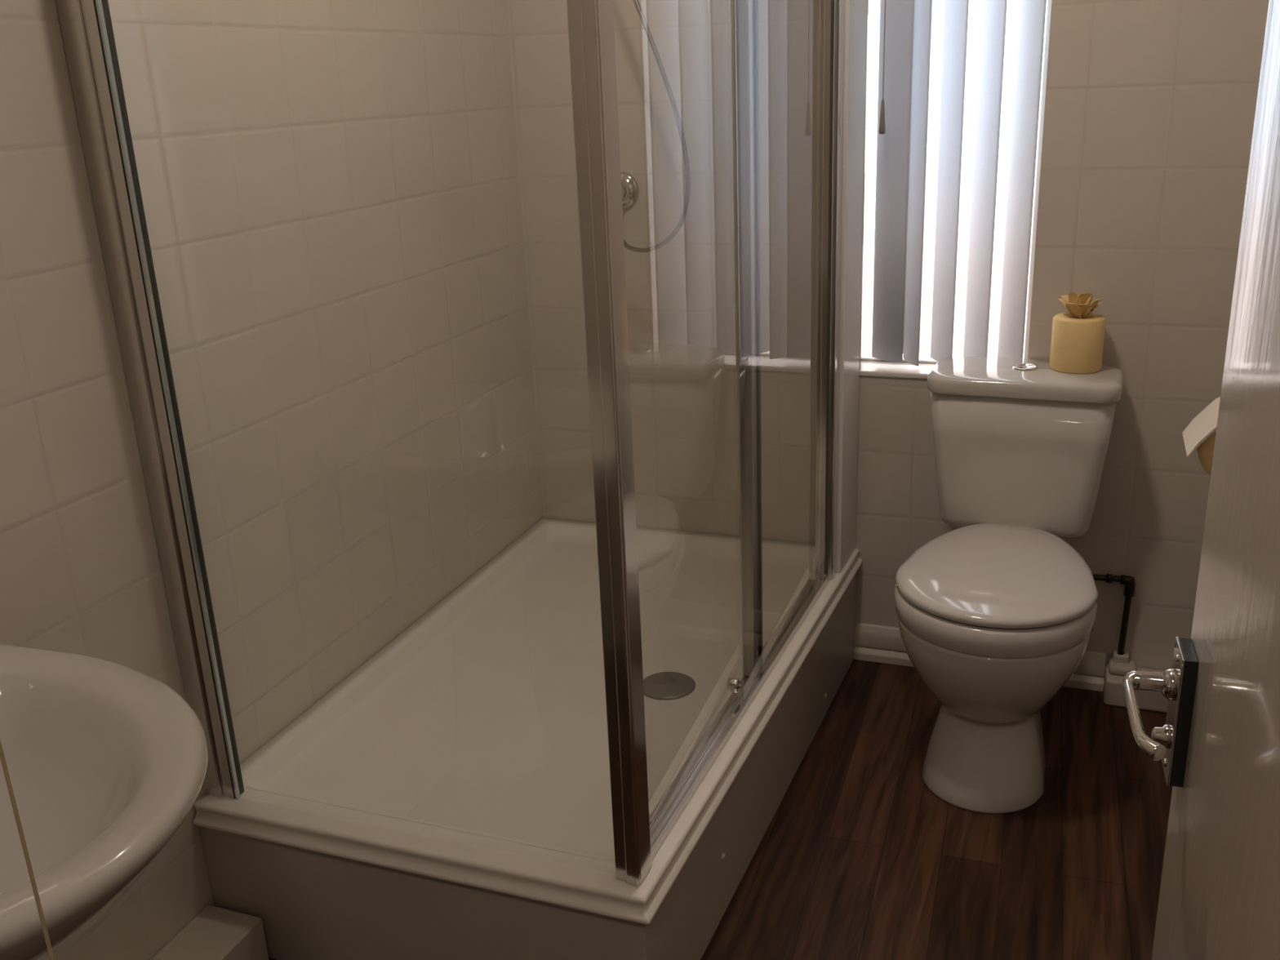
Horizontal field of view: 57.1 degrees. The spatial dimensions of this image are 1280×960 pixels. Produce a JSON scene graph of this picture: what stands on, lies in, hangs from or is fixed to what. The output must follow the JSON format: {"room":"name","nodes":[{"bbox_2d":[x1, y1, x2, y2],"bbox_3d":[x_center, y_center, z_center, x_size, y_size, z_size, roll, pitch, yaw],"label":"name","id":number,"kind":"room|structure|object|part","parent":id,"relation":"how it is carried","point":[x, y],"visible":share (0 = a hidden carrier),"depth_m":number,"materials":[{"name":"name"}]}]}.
{"room":"bathroom","nodes":[
{"label":"bathroom","id":0,"kind":"room"},
{"bbox_2d":[0,0,542,959],"bbox_3d":[-1.043,-0.101,0.886,0.100,2.320,4.097,5,20,20],"label":"wall","id":1,"kind":"structure","parent":0,"point":[330,189],"depth_m":1.92,"materials":[{"name":"tile"}]},
{"bbox_2d":[193,517,862,925],"bbox_3d":[-0.092,0.365,2.262,0.803,0.074,1.295,5,20,20],"label":"shower tray","id":2,"kind":"object","parent":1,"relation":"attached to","point":[471,748],"visible":0.94,"depth_m":2.06,"materials":[{"name":"ceramic"}]},
{"bbox_2d":[55,0,844,885],"bbox_3d":[-0.165,-0.478,1.919,0.774,1.745,1.113,5,20,20],"label":"shower enclosure","id":3,"kind":"object","parent":2,"relation":"on","point":[86,25],"visible":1,"depth_m":1.61,"materials":[{"name":"silver metal"}]},
{"bbox_3d":[-0.660,-0.331,1.549,0.004,1.745,0.006,5,20,20],"label":"glazing trim","id":4,"kind":"part","parent":3,"relation":"part of","materials":[{"name":"silver metal"}]},
{"bbox_3d":[-0.044,-0.284,1.335,0.039,1.745,0.045,5,20,20],"label":"corner post","id":5,"kind":"part","parent":3,"relation":"part of","materials":[{"name":"silver metal"}]},
{"bbox_3d":[0.186,0.369,2.075,0.040,0.014,1.008,6,20,22],"label":"rail","id":6,"kind":"part","parent":3,"relation":"part of","materials":[{"name":"silver metal"}]},
{"bbox_3d":[0.364,-0.616,2.259,0.039,1.745,0.056,5,20,20],"label":"wall post","id":7,"kind":"part","parent":3,"relation":"part of","materials":[{"name":"silver metal"}]},
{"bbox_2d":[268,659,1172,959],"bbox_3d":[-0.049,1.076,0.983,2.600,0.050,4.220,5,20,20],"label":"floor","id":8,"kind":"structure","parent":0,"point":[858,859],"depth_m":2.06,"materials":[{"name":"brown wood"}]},
{"bbox_2d":[0,644,208,959],"bbox_3d":[-0.654,0.625,1.186,0.533,0.722,0.548,5,20,20],"label":"basin","id":9,"kind":"object","parent":8,"relation":"on","point":[106,762],"visible":0.98,"depth_m":1.18,"materials":[{"name":"white ceramic"}]},
{"bbox_2d":[150,905,268,959],"bbox_3d":[-0.824,0.891,1.407,0.105,0.090,1.063,5,20,20],"label":"pipe boxing","id":10,"kind":"object","parent":8,"relation":"on","point":[215,933],"visible":1,"depth_m":1.81,"materials":[{"name":"white paint"}]},
{"bbox_2d":[200,826,644,959],"bbox_3d":[-0.337,0.673,1.757,0.742,0.236,0.012,5,20,20],"label":"panel","id":11,"kind":"object","parent":8,"relation":"on","point":[310,905],"visible":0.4,"depth_m":1.76,"materials":[{"name":"plastic"}]},
{"bbox_2d":[643,572,857,959],"bbox_3d":[0.254,0.503,2.182,0.017,0.236,1.282,6,20,22],"label":"panel","id":12,"kind":"object","parent":8,"relation":"on","point":[682,927],"visible":0.73,"depth_m":2.03,"materials":[{"name":"plastic"}]},
{"bbox_2d":[893,356,1123,813],"bbox_3d":[0.697,0.191,2.270,0.365,0.735,0.615,6,20,22],"label":"toilet","id":13,"kind":"object","parent":8,"relation":"on","point":[996,612],"visible":1,"depth_m":2.21,"materials":[{"name":"white ceramic"}]},
{"bbox_3d":[0.667,0.208,2.201,0.355,0.052,0.462,6,20,22],"label":"seat","id":14,"kind":"part","parent":13,"relation":"part of","materials":[{"name":"white plastic"}]},
{"bbox_3d":[0.666,0.165,2.189,0.353,0.029,0.460,6,20,22],"label":"lid","id":15,"kind":"part","parent":13,"relation":"part of","materials":[{"name":"white plastic"}]},
{"bbox_3d":[0.768,-0.203,2.350,0.365,0.040,0.176,6,20,22],"label":"cistern lid","id":16,"kind":"part","parent":13,"relation":"part of","materials":[{"name":"white ceramic"}]},
{"bbox_2d":[1049,292,1106,373],"bbox_3d":[0.858,-0.293,2.305,0.097,0.153,0.097,5,20,20],"label":"decorative jar","id":17,"kind":"object","parent":13,"relation":"on","point":[1077,335],"visible":1,"depth_m":2.28,"materials":[{"name":"beige ceramic"}]},
{"bbox_2d":[1058,292,1102,318],"bbox_3d":[0.856,-0.342,2.289,0.079,0.051,0.081,5,20,20],"label":"flower","id":18,"kind":"object","parent":17,"relation":"on","point":[1081,306],"depth_m":2.28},
{"bbox_2d":[1103,658,1168,712],"bbox_3d":[1.125,0.441,2.495,0.260,0.082,0.085,5,20,20],"label":"pipe boxing","id":19,"kind":"object","parent":8,"relation":"on","point":[1113,695],"visible":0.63,"depth_m":2.50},
{"bbox_2d":[506,0,1269,670],"bbox_3d":[0.491,-0.703,2.459,1.798,2.320,0.130,5,20,20],"label":"wall","id":20,"kind":"structure","parent":0,"point":[1150,105],"depth_m":2.50,"materials":[{"name":"tile"}]},
{"bbox_2d":[620,0,690,252],"bbox_3d":[0.005,-0.858,2.451,0.265,0.750,0.105,10,22,32],"label":"shower mixer","id":21,"kind":"object","parent":20,"relation":"attached to","point":[629,185],"visible":0.68,"depth_m":2.43,"materials":[{"name":"silver metal"}]},
{"bbox_2d":[836,0,866,573],"bbox_3d":[0.408,-0.667,2.343,0.046,1.786,0.154,6,20,22],"label":"filler panel","id":22,"kind":"object","parent":20,"relation":"attached to","point":[855,11],"visible":0.62,"depth_m":2.40,"materials":[{"name":"white plastic"}]},
{"bbox_2d":[859,0,868,369],"bbox_3d":[0.441,-0.755,2.384,0.039,1.089,0.005,5,20,20],"label":"tile edge","id":23,"kind":"structure","parent":20,"relation":"attached to","point":[867,0],"depth_m":2.43,"materials":[{"name":"white plastic"}]},
{"bbox_2d":[859,360,936,378],"bbox_3d":[0.649,-0.240,2.560,0.372,0.012,0.134,5,20,20],"label":"window sill","id":24,"kind":"structure","parent":20,"relation":"attached to","point":[868,368],"depth_m":2.55,"materials":[{"name":"white paint"}]},
{"bbox_2d":[860,0,1052,363],"bbox_3d":[0.642,-0.775,2.421,0.372,1.091,0.040,5,20,20],"label":"window","id":25,"kind":"structure","parent":20,"relation":"in","point":[938,6],"depth_m":2.47,"materials":[{"name":"white glass"}]},
{"bbox_2d":[871,0,1046,366],"bbox_3d":[0.618,-0.758,2.358,0.364,1.071,0.076,5,20,20],"label":"vertical blind","id":26,"kind":"object","parent":25,"relation":"attached to","point":[894,153],"visible":0.84,"depth_m":2.39,"materials":[{"name":"fabric"}]},
{"bbox_2d":[878,0,885,134],"bbox_3d":[0.477,-0.962,2.285,0.014,0.558,0.014,5,20,20],"label":"blind cord","id":27,"kind":"object","parent":26,"relation":"hanging from","point":[882,130],"visible":1,"depth_m":2.36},
{"bbox_3d":[0.476,-0.991,2.275,0.002,0.495,0.002,5,20,20],"label":"cord","id":28,"kind":"part","parent":27,"relation":"part of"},
{"bbox_2d":[853,622,1106,691],"bbox_3d":[0.756,0.398,2.662,0.552,0.086,0.022,5,20,20],"label":"baseboard","id":29,"kind":"structure","parent":20,"relation":"attached to","point":[873,642],"depth_m":2.72,"materials":[{"name":"white wood"}]},
{"bbox_2d":[1092,573,1135,663],"bbox_3d":[0.989,0.294,2.523,0.124,0.208,0.035,5,20,20],"label":"pipe","id":30,"kind":"object","parent":20,"relation":"attached to","point":[1120,655],"visible":0.92,"depth_m":2.49,"materials":[{"name":"black metal"}]},
{"bbox_3d":[-0.144,-1.165,0.218,2.600,0.050,4.220,5,20,20],"label":"ceiling","id":31,"kind":"structure","parent":0,"visible":0},
{"bbox_2d":[0,738,54,959],"bbox_3d":[-0.417,-0.356,0.548,0.060,1.669,0.060,5,20,20],"label":"pull cord","id":32,"kind":"object","parent":31,"relation":"hanging from","point":[2,753],"visible":1,"depth_m":0.75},
{"bbox_3d":[0.547,0.030,0.303,0.100,2.320,4.097,5,20,20],"label":"wall","id":33,"kind":"structure","parent":0,"visible":0},
{"bbox_2d":[1182,396,1220,458],"bbox_3d":[0.927,-0.088,1.752,0.201,0.102,0.155,5,20,20],"label":"toilet roll holder","id":34,"kind":"object","parent":33,"relation":"attached to","point":[1204,424],"visible":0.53,"depth_m":1.79,"materials":[{"name":"white paper"}]},
{"bbox_2d":[1196,431,1216,475],"bbox_3d":[0.896,-0.056,1.790,0.091,0.091,0.100,5,20,20],"label":"toilet roll","id":35,"kind":"object","parent":34,"relation":"hanging from","point":[1206,450],"visible":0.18,"depth_m":1.76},
{"bbox_3d":[-0.377,0.081,0.269,1.598,2.320,0.120,5,20,20],"label":"wall","id":36,"kind":"structure","parent":0,"visible":0},
{"bbox_2d":[1122,0,1279,959],"bbox_3d":[0.306,0.137,0.537,0.089,1.974,0.735,3,20,17],"label":"door","id":37,"kind":"structure","parent":36,"relation":"in","point":[1218,744],"depth_m":0.74,"materials":[{"name":"paint"}]},
{"bbox_3d":[0.371,0.169,0.855,0.033,0.015,0.114,3,20,17],"label":"lever","id":38,"kind":"part","parent":37,"relation":"part of","materials":[{"name":"silver metal"}]},
{"bbox_3d":[0.406,0.177,0.898,0.002,0.108,0.040,3,20,17],"label":"handle plate","id":39,"kind":"part","parent":37,"relation":"part of","materials":[{"name":"silver metal"}]},
{"bbox_3d":[0.412,0.177,0.896,0.010,0.107,0.039,3,20,17],"label":"backing plate","id":40,"kind":"part","parent":37,"relation":"part of","materials":[{"name":"black metal"}]}
]}

